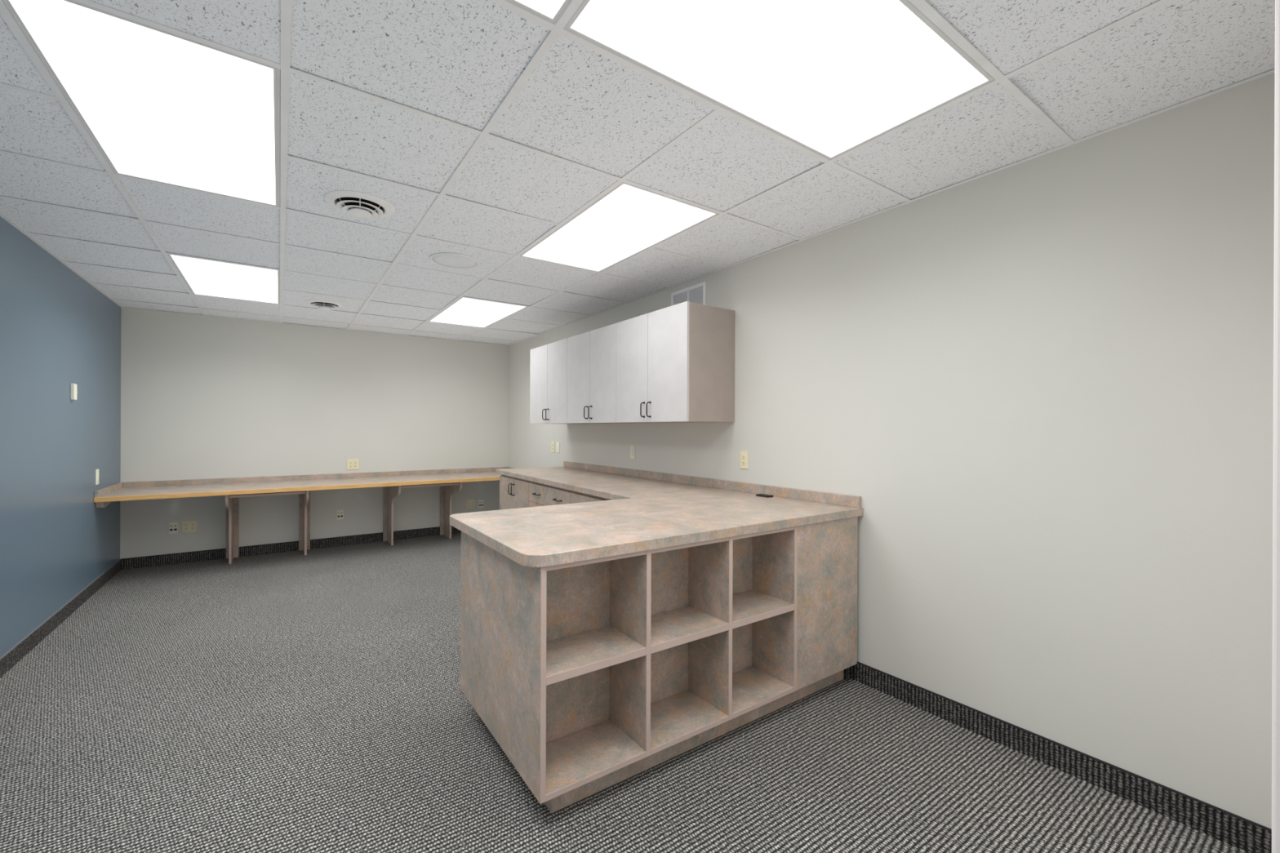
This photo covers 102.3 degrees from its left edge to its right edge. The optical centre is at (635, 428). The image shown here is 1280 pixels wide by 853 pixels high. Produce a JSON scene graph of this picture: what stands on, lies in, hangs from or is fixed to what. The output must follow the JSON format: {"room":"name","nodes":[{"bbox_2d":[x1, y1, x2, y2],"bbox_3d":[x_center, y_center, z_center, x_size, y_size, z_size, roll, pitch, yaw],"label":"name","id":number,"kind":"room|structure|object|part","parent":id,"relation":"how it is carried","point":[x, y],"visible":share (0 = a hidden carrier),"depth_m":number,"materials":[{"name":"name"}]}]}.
{"room":"back office","nodes":[
{"label":"back office","id":0,"kind":"room"},
{"bbox_2d":[0,216,120,657],"bbox_3d":[-2.236,-0.025,1.030,0.120,2.642,9.076,0,0,-35],"label":"wall","id":1,"kind":"structure","parent":0,"point":[58,331],"depth_m":3.25,"materials":[{"name":"blue paint"}]},
{"bbox_2d":[0,559,120,677],"bbox_3d":[-2.188,1.246,1.066,0.007,0.100,8.836,0,0,-35],"label":"baseboard","id":2,"kind":"structure","parent":1,"relation":"attached to","point":[23,647],"depth_m":3.28,"materials":[{"name":"carpet"}]},
{"bbox_2d":[70,383,77,399],"bbox_3d":[-3.920,-0.258,3.596,0.024,0.112,0.058,0,0,-35],"label":"thermostat","id":3,"kind":"object","parent":1,"relation":"attached to","point":[73,392],"visible":1,"depth_m":3.58,"materials":[{"name":"plastic"}]},
{"bbox_2d":[95,469,98,484],"bbox_3d":[-4.274,0.383,4.092,0.009,0.122,0.075,0,0,-35],"label":"light switch","id":4,"kind":"object","parent":1,"relation":"attached to","point":[96,470],"visible":1,"depth_m":4.07,"materials":[{"name":"plastic"}]},
{"bbox_2d":[94,482,123,497],"bbox_3d":[-4.463,0.513,4.375,0.019,0.048,0.800,0,0,-35],"label":"backsplash","id":5,"kind":"structure","parent":1,"relation":"attached to","point":[107,490],"depth_m":4.31,"materials":[{"name":"laminate"}]},
{"bbox_2d":[120,307,508,559],"bbox_3d":[-3.221,-0.029,5.792,3.672,2.642,0.120,0,0,-35],"label":"wall","id":6,"kind":"structure","parent":0,"point":[202,397],"depth_m":5.44,"materials":[{"name":"beige paint"}]},
{"bbox_2d":[168,521,177,533],"bbox_3d":[-4.399,0.944,4.903,0.068,0.112,0.009,0,0,-35],"label":"outlet","id":7,"kind":"object","parent":6,"relation":"attached to","point":[173,526],"visible":1,"depth_m":4.90,"materials":[{"name":"plastic"}]},
{"bbox_2d":[182,520,197,533],"bbox_3d":[-4.302,0.944,4.970,0.112,0.114,0.009,0,0,-35],"label":"power outlet","id":8,"kind":"object","parent":6,"relation":"attached to","point":[187,526],"visible":1,"depth_m":4.97,"materials":[{"name":"beige plastic"}]},
{"bbox_2d":[120,525,461,569],"bbox_3d":[-3.190,1.242,5.740,3.658,0.100,0.007,0,0,-35],"label":"baseboard","id":9,"kind":"structure","parent":6,"relation":"attached to","point":[220,553],"depth_m":5.32,"materials":[{"name":"carpet"}]},
{"bbox_2d":[123,466,506,487],"bbox_3d":[-3.183,0.518,5.734,3.630,0.048,0.019,0,0,-35],"label":"backsplash","id":10,"kind":"structure","parent":6,"relation":"attached to","point":[211,481],"depth_m":5.45,"materials":[{"name":"laminate"}]},
{"bbox_2d":[336,509,343,519],"bbox_3d":[-3.261,0.950,5.689,0.070,0.108,0.009,0,0,-35],"label":"outlet","id":11,"kind":"object","parent":6,"relation":"attached to","point":[340,513],"visible":1,"depth_m":5.69,"materials":[{"name":"plastic"}]},
{"bbox_2d":[346,458,359,470],"bbox_3d":[-3.158,0.399,5.759,0.116,0.118,0.009,0,0,-35],"label":"power outlet","id":12,"kind":"object","parent":6,"relation":"attached to","point":[352,464],"visible":1,"depth_m":5.76,"materials":[{"name":"beige plastic"}]},
{"bbox_2d":[466,499,475,508],"bbox_3d":[-2.081,0.950,6.504,0.105,0.110,0.009,0,0,-35],"label":"power outlet","id":13,"kind":"object","parent":6,"relation":"attached to","point":[470,504],"visible":1,"depth_m":6.50,"materials":[{"name":"beige plastic"}]},
{"bbox_2d":[478,499,484,508],"bbox_3d":[-1.971,0.960,6.580,0.068,0.108,0.009,0,0,-35],"label":"outlet","id":14,"kind":"object","parent":6,"relation":"attached to","point":[481,502],"visible":1,"depth_m":6.58,"materials":[{"name":"plastic"}]},
{"bbox_2d":[0,532,1247,852],"bbox_3d":[-0.681,1.342,2.108,3.912,0.080,9.076,0,0,-35],"label":"floor","id":15,"kind":"structure","parent":0,"point":[291,701],"depth_m":2.03,"materials":[{"name":"carpet"}]},
{"bbox_2d":[93,466,515,564],"bbox_3d":[-2.957,0.894,5.405,3.670,0.798,0.820,0,0,-35],"label":"desk","id":16,"kind":"object","parent":15,"relation":"on","point":[450,482],"visible":0.93,"depth_m":5.22,"materials":[{"name":"laminate"}]},
{"bbox_3d":[-3.818,0.934,4.844,0.020,0.712,0.706,0,0,-35],"label":"leg","id":17,"kind":"part","parent":16,"relation":"part of","materials":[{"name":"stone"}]},
{"bbox_3d":[-4.025,0.933,5.144,0.100,0.711,0.022,0,0,-35],"label":"plate","id":18,"kind":"part","parent":16,"relation":"part of","materials":[{"name":"laminate"}]},
{"bbox_2d":[228,490,306,497],"bbox_3d":[-3.504,0.607,4.925,0.587,0.021,0.415,0,0,-35],"label":"support rail","id":19,"kind":"object","parent":16,"relation":"attached to","point":[304,491],"depth_m":4.76,"materials":[{"name":"wood"}]},
{"bbox_3d":[-2.728,0.564,5.075,3.670,0.038,0.018,0,0,-35],"label":"edge trim","id":20,"kind":"part","parent":16,"relation":"part of","materials":[{"name":"brown wood"}]},
{"bbox_3d":[-3.526,0.935,5.489,0.100,0.711,0.022,0,0,-35],"label":"plate","id":21,"kind":"part","parent":16,"relation":"part of","materials":[{"name":"laminate"}]},
{"bbox_3d":[-3.318,0.936,5.189,0.020,0.712,0.706,0,0,-35],"label":"leg","id":22,"kind":"part","parent":16,"relation":"part of","materials":[{"name":"laminate"}]},
{"bbox_3d":[-2.858,0.938,5.950,0.100,0.711,0.022,0,0,-35],"label":"plate","id":23,"kind":"part","parent":16,"relation":"part of","materials":[{"name":"laminate"}]},
{"bbox_3d":[-2.651,0.938,5.650,0.020,0.712,0.706,0,0,-35],"label":"leg","id":24,"kind":"part","parent":16,"relation":"part of","materials":[{"name":"laminate"}]},
{"bbox_2d":[400,482,459,488],"bbox_3d":[-2.328,0.612,5.737,0.609,0.021,0.415,0,0,-35],"label":"support rail","id":25,"kind":"object","parent":16,"relation":"attached to","point":[457,484],"depth_m":5.57,"materials":[{"name":"wood"}]},
{"bbox_3d":[-2.341,0.940,6.307,0.100,0.711,0.022,0,0,-35],"label":"plate","id":26,"kind":"part","parent":16,"relation":"part of","materials":[{"name":"laminate"}]},
{"bbox_3d":[-2.134,0.940,6.007,0.020,0.712,0.706,0,0,-35],"label":"leg","id":27,"kind":"part","parent":16,"relation":"part of","materials":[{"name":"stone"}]},
{"bbox_2d":[460,531,507,755],"bbox_3d":[-0.234,0.874,2.434,1.011,0.861,0.623,0,0,-35],"label":"end panel","id":28,"kind":"object","parent":15,"relation":"on","point":[483,611],"visible":0.13,"depth_m":2.09,"materials":[{"name":"laminate"}]},
{"bbox_3d":[-0.594,0.829,2.512,0.504,0.735,0.018,0,0,-35],"label":"door","id":29,"kind":"part","parent":28,"relation":"part of","materials":[{"name":"laminate"}]},
{"bbox_2d":[499,474,530,510],"bbox_3d":[-0.862,0.871,4.920,0.716,0.861,0.756,0,0,-35],"label":"base cabinet","id":30,"kind":"object","parent":15,"relation":"on","point":[513,491],"visible":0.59,"depth_m":4.72,"materials":[{"name":"laminate"}]},
{"bbox_3d":[-1.224,0.828,4.901,0.019,0.734,0.376,0,0,-33],"label":"door","id":31,"kind":"part","parent":30,"relation":"part of","materials":[{"name":"laminate"}]},
{"bbox_3d":[-1.016,0.829,4.584,0.019,0.734,0.376,0,0,-33],"label":"door","id":32,"kind":"part","parent":30,"relation":"part of","materials":[{"name":"laminate"}]},
{"bbox_2d":[528,481,573,506],"bbox_3d":[-0.424,0.873,4.267,0.738,0.861,0.810,0,0,-35],"label":"base cabinet","id":33,"kind":"object","parent":15,"relation":"on","point":[540,495],"visible":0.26,"depth_m":4.10,"materials":[{"name":"laminate"}]},
{"bbox_3d":[-0.688,0.760,4.085,0.019,0.281,0.809,0,0,-33],"label":"drawer","id":34,"kind":"part","parent":33,"relation":"part of","materials":[{"name":"laminate"}]},
{"bbox_2d":[570,491,610,503],"bbox_3d":[0.057,0.875,3.556,0.754,0.861,0.902,0,0,-35],"label":"base cabinet","id":35,"kind":"object","parent":15,"relation":"on","point":[575,497],"visible":0.12,"depth_m":3.58,"materials":[{"name":"laminate"}]},
{"bbox_2d":[506,516,857,813],"bbox_3d":[0.334,0.876,2.267,1.753,0.861,0.296,0,0,-35],"label":"shelf unit","id":36,"kind":"object","parent":15,"relation":"on","point":[620,667],"visible":0.86,"depth_m":2.08,"materials":[{"name":"laminate"}]},
{"bbox_3d":[-0.379,0.821,1.774,0.020,0.757,0.296,0,0,-35],"label":"panel","id":37,"kind":"part","parent":36,"relation":"part of","materials":[{"name":"laminate"}]},
{"bbox_3d":[-0.196,0.813,1.876,0.398,0.028,0.257,0,0,-35],"label":"shelf","id":38,"kind":"part","parent":36,"relation":"part of","materials":[{"name":"laminate"}]},
{"bbox_3d":[-0.195,0.451,1.877,0.398,0.015,0.256,0,0,-35],"label":"rail","id":39,"kind":"part","parent":36,"relation":"part of","materials":[{"name":"laminate"}]},
{"bbox_3d":[0.071,0.823,2.241,1.254,0.757,0.038,0,0,-35],"label":"panel","id":40,"kind":"part","parent":36,"relation":"part of","materials":[{"name":"laminate"}]},
{"bbox_2d":[449,461,862,567],"bbox_3d":[-0.556,0.392,3.546,1.833,0.099,3.435,0,0,-35],"label":"countertop","id":41,"kind":"structure","parent":36,"relation":"on","point":[646,510],"depth_m":2.43,"materials":[{"name":"laminate"}]},
{"bbox_2d":[755,493,773,497],"bbox_3d":[0.775,0.400,3.093,0.050,0.012,0.097,0,0,-35],"label":"remote control","id":42,"kind":"object","parent":41,"relation":"on","point":[757,495],"visible":1,"depth_m":3.07,"materials":[{"name":"black plastic"}]},
{"bbox_3d":[0.148,0.815,2.114,0.400,0.028,0.257,0,0,-35],"label":"shelf","id":43,"kind":"part","parent":36,"relation":"part of","materials":[{"name":"laminate"}]},
{"bbox_3d":[0.149,0.452,2.115,0.400,0.015,0.256,0,0,-35],"label":"rail","id":44,"kind":"part","parent":36,"relation":"part of","materials":[{"name":"laminate"}]},
{"bbox_3d":[0.492,0.816,2.352,0.396,0.028,0.257,0,0,-35],"label":"shelf","id":45,"kind":"part","parent":36,"relation":"part of","materials":[{"name":"laminate"}]},
{"bbox_3d":[0.493,0.454,2.352,0.396,0.015,0.256,0,0,-35],"label":"rail","id":46,"kind":"part","parent":36,"relation":"part of","materials":[{"name":"laminate"}]},
{"bbox_3d":[0.920,0.827,2.537,0.480,0.757,0.074,0,0,-35],"label":"panel","id":47,"kind":"part","parent":36,"relation":"part of","materials":[{"name":"laminate"}]},
{"bbox_2d":[0,0,1275,345],"bbox_3d":[-0.671,-1.106,2.108,3.666,0.029,8.830,0,0,-35],"label":"ceiling","id":48,"kind":"structure","parent":0,"point":[457,61],"depth_m":2.00,"materials":[{"name":"white tile"}]},
{"bbox_2d":[2,0,280,207],"bbox_3d":[-1.659,-1.144,1.889,0.591,0.100,1.201,0,0,-35],"label":"ceiling light","id":49,"kind":"object","parent":48,"relation":"attached to","point":[158,105],"visible":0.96,"depth_m":1.71,"materials":[{"name":"glowing white plastic diffuser"},{"name":"enamel"}]},
{"bbox_2d":[167,253,279,304],"bbox_3d":[-3.044,-1.150,3.896,0.592,0.100,1.201,0,0,-35],"label":"ceiling light","id":50,"kind":"object","parent":48,"relation":"attached to","point":[202,277],"visible":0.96,"depth_m":3.83,"materials":[{"name":"glowing white plastic diffuser"},{"name":"enamel"}]},
{"bbox_2d":[305,299,343,310],"bbox_3d":[-2.729,-1.129,4.523,0.292,0.159,0.292,0,0,-35],"label":"ceiling vent","id":51,"kind":"object","parent":48,"relation":"in","point":[323,304],"visible":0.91,"depth_m":4.50,"materials":[{"name":"white metal"}]},
{"bbox_2d":[324,190,394,218],"bbox_3d":[-1.343,-1.123,2.514,0.304,0.159,0.304,0,0,-35],"label":"ceiling vent","id":52,"kind":"object","parent":48,"relation":"in","point":[353,203],"visible":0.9,"depth_m":2.49,"materials":[{"name":"white metal"}]},
{"bbox_2d":[429,253,479,269],"bbox_3d":[-1.177,-1.090,3.353,0.304,0.008,0.304,0,0,-35],"label":"ceiling speaker","id":53,"kind":"object","parent":48,"relation":"attached to","point":[452,260],"visible":1,"depth_m":3.34,"materials":[{"name":"white metal"}]},
{"bbox_2d":[428,297,527,328],"bbox_3d":[-1.540,-1.144,4.935,0.592,0.100,1.201,0,0,-35],"label":"ceiling light","id":54,"kind":"object","parent":48,"relation":"attached to","point":[468,312],"visible":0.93,"depth_m":4.89,"materials":[{"name":"plastic"}]},
{"bbox_2d":[505,0,572,24],"bbox_3d":[-0.118,-1.138,0.731,0.592,0.100,1.201,0,0,-35],"label":"ceiling light","id":55,"kind":"object","parent":48,"relation":"attached to","point":[550,11],"visible":1,"depth_m":1.34,"materials":[{"name":"plastic"}]},
{"bbox_2d":[519,0,564,17],"bbox_3d":[-0.118,-1.095,0.731,0.558,0.003,1.167,0,0,-35],"label":"diffuser","id":56,"kind":"object","parent":55,"relation":"attached to","point":[540,8],"depth_m":1.34,"materials":[{"name":"white plastic"}]},
{"bbox_2d":[0,0,1172,342],"bbox_3d":[-0.715,-1.105,2.171,3.628,0.030,7.949,0,0,-35],"label":"ceiling grid","id":57,"kind":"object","parent":48,"relation":"attached to","point":[922,6],"depth_m":1.90,"materials":[{"name":"paint"}]},
{"bbox_2d":[520,182,719,272],"bbox_3d":[-0.154,-1.138,2.929,0.592,0.100,1.201,0,0,-35],"label":"ceiling light","id":58,"kind":"object","parent":48,"relation":"attached to","point":[628,220],"visible":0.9,"depth_m":2.81,"materials":[{"name":"white enamel"},{"name":"luminous acrylic diffuser"}]},
{"bbox_2d":[563,0,995,159],"bbox_3d":[0.462,-1.136,1.502,1.201,0.100,0.592,0,0,-35],"label":"ceiling light","id":59,"kind":"object","parent":48,"relation":"attached to","point":[830,78],"visible":0.99,"depth_m":1.51,"materials":[{"name":"white enamel"},{"name":"glowing translucent acrylic diffuser"}]},
{"bbox_2d":[507,72,1275,828],"bbox_3d":[0.884,-0.013,3.185,0.120,2.642,9.076,0,0,-35],"label":"wall","id":60,"kind":"structure","parent":0,"point":[1043,385],"depth_m":2.00,"materials":[{"name":"beige paint"}]},
{"bbox_2d":[551,441,555,452],"bbox_3d":[-0.909,0.199,5.666,0.009,0.116,0.076,0,0,-35],"label":"power outlet","id":61,"kind":"object","parent":60,"relation":"attached to","point":[552,442],"visible":1,"depth_m":5.66,"materials":[{"name":"beige plastic"}]},
{"bbox_2d":[529,337,577,423],"bbox_3d":[-0.673,-0.420,4.941,0.447,0.743,0.806,0,0,-35],"label":"upper cabinet","id":62,"kind":"object","parent":60,"relation":"attached to","point":[548,362],"visible":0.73,"depth_m":4.79,"materials":[{"name":"beige laminate"}]},
{"bbox_3d":[-0.935,-0.421,5.004,0.019,0.743,0.402,0,0,-35],"label":"door","id":63,"kind":"part","parent":62,"relation":"part of","materials":[{"name":"grey laminate"}]},
{"bbox_3d":[-0.706,-0.420,4.672,0.019,0.743,0.399,0,0,-35],"label":"door","id":64,"kind":"part","parent":62,"relation":"part of","materials":[{"name":"grey laminate"}]},
{"bbox_2d":[556,441,559,453],"bbox_3d":[-0.836,0.201,5.561,0.009,0.116,0.074,0,0,-35],"label":"light switch","id":65,"kind":"object","parent":60,"relation":"attached to","point":[557,442],"visible":1,"depth_m":5.55,"materials":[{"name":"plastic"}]},
{"bbox_2d":[566,323,633,423],"bbox_3d":[-0.216,-0.418,4.280,0.447,0.743,0.799,0,0,-35],"label":"upper cabinet","id":66,"kind":"object","parent":60,"relation":"attached to","point":[592,354],"visible":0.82,"depth_m":4.13,"materials":[{"name":"beige laminate"}]},
{"bbox_3d":[-0.477,-0.419,4.341,0.019,0.743,0.400,0,0,-35],"label":"door","id":67,"kind":"part","parent":66,"relation":"part of","materials":[{"name":"grey laminate"}]},
{"bbox_3d":[-0.365,-0.133,4.131,0.034,0.110,0.014,0,0,-35],"label":"handle","id":68,"kind":"part","parent":66,"relation":"part of","materials":[{"name":"black metal"}]},
{"bbox_3d":[-0.249,-0.418,4.012,0.019,0.743,0.394,0,0,-35],"label":"door","id":69,"kind":"part","parent":66,"relation":"part of","materials":[{"name":"grey laminate"}]},
{"bbox_2d":[630,445,635,459],"bbox_3d":[-0.025,0.201,4.388,0.009,0.114,0.070,0,0,-35],"label":"wall switch","id":70,"kind":"object","parent":60,"relation":"attached to","point":[632,447],"visible":1,"depth_m":4.38,"materials":[{"name":"beige plastic"}]},
{"bbox_2d":[0,69,1275,346],"bbox_3d":[-0.671,-1.100,2.108,3.672,0.020,8.836,0,0,-35],"label":"trim","id":71,"kind":"structure","parent":60,"relation":"attached to","point":[1273,71],"depth_m":2.59,"materials":[{"name":"paint"}]},
{"bbox_2d":[616,301,734,422],"bbox_3d":[0.243,-0.416,3.616,0.447,0.743,0.813,0,0,-35],"label":"upper cabinet","id":72,"kind":"object","parent":60,"relation":"attached to","point":[675,363],"visible":1,"depth_m":3.35,"materials":[{"name":"beige laminate"}]},
{"bbox_3d":[-0.023,-0.418,3.684,0.019,0.743,0.396,0,0,-35],"label":"door","id":73,"kind":"part","parent":72,"relation":"part of","materials":[{"name":"grey laminate"}]},
{"bbox_3d":[0.047,-0.131,3.534,0.034,0.110,0.014,0,0,-35],"label":"handle","id":74,"kind":"part","parent":72,"relation":"part of","materials":[{"name":"black metal"}]},
{"bbox_3d":[0.087,-0.131,3.476,0.034,0.110,0.014,0,0,-35],"label":"handle","id":75,"kind":"part","parent":72,"relation":"part of","materials":[{"name":"black metal"}]},
{"bbox_3d":[0.208,-0.417,3.349,0.019,0.743,0.412,0,0,-35],"label":"door","id":76,"kind":"part","parent":72,"relation":"part of","materials":[{"name":"grey laminate"}]},
{"bbox_2d":[671,281,706,306],"bbox_3d":[0.387,-0.919,3.795,0.012,0.242,0.386,0,0,-35],"label":"air vent","id":77,"kind":"object","parent":60,"relation":"in","point":[696,294],"visible":0.47,"depth_m":3.76,"materials":[{"name":"white metal"}]},
{"bbox_3d":[0.339,-0.920,3.867,0.008,0.194,0.166,0,0,-35],"label":"louver panel","id":78,"kind":"part","parent":77,"relation":"part of","materials":[{"name":"grey metal"}]},
{"bbox_3d":[0.439,-0.919,3.722,0.008,0.194,0.158,0,0,-35],"label":"louver panel","id":79,"kind":"part","parent":77,"relation":"part of","materials":[{"name":"grey metal"}]},
{"bbox_2d":[563,461,861,507],"bbox_3d":[0.205,0.375,4.039,0.020,0.058,3.358,0,0,-35],"label":"backsplash","id":80,"kind":"structure","parent":60,"relation":"attached to","point":[842,500],"depth_m":3.36,"materials":[{"name":"laminate"}]},
{"bbox_2d":[740,450,748,469],"bbox_3d":[0.702,0.202,3.334,0.009,0.114,0.068,0,0,-35],"label":"power outlet","id":81,"kind":"object","parent":60,"relation":"attached to","point":[744,455],"visible":1,"depth_m":3.33,"materials":[{"name":"beige plastic"}]},
{"bbox_2d":[844,666,849,679],"bbox_3d":[1.110,1.260,2.699,0.038,0.100,0.007,0,0,-35],"label":"baseboard","id":82,"kind":"structure","parent":60,"relation":"attached to","point":[846,670],"depth_m":2.69,"materials":[{"name":"carpet"}]},
{"bbox_2d":[844,661,1271,852],"bbox_3d":[0.150,1.256,4.130,0.007,0.100,6.439,0,0,-35],"label":"baseboard","id":83,"kind":"structure","parent":60,"relation":"attached to","point":[1248,836],"depth_m":1.91,"materials":[{"name":"carpet"}]},
{"bbox_2d":[1271,0,1279,852],"bbox_3d":[1.497,0.114,1.068,1.278,2.394,0.125,0,0,-35],"label":"door frame","id":84,"kind":"structure","parent":0,"point":[1276,485],"depth_m":0.75,"materials":[{"name":"white paint"}]}
]}

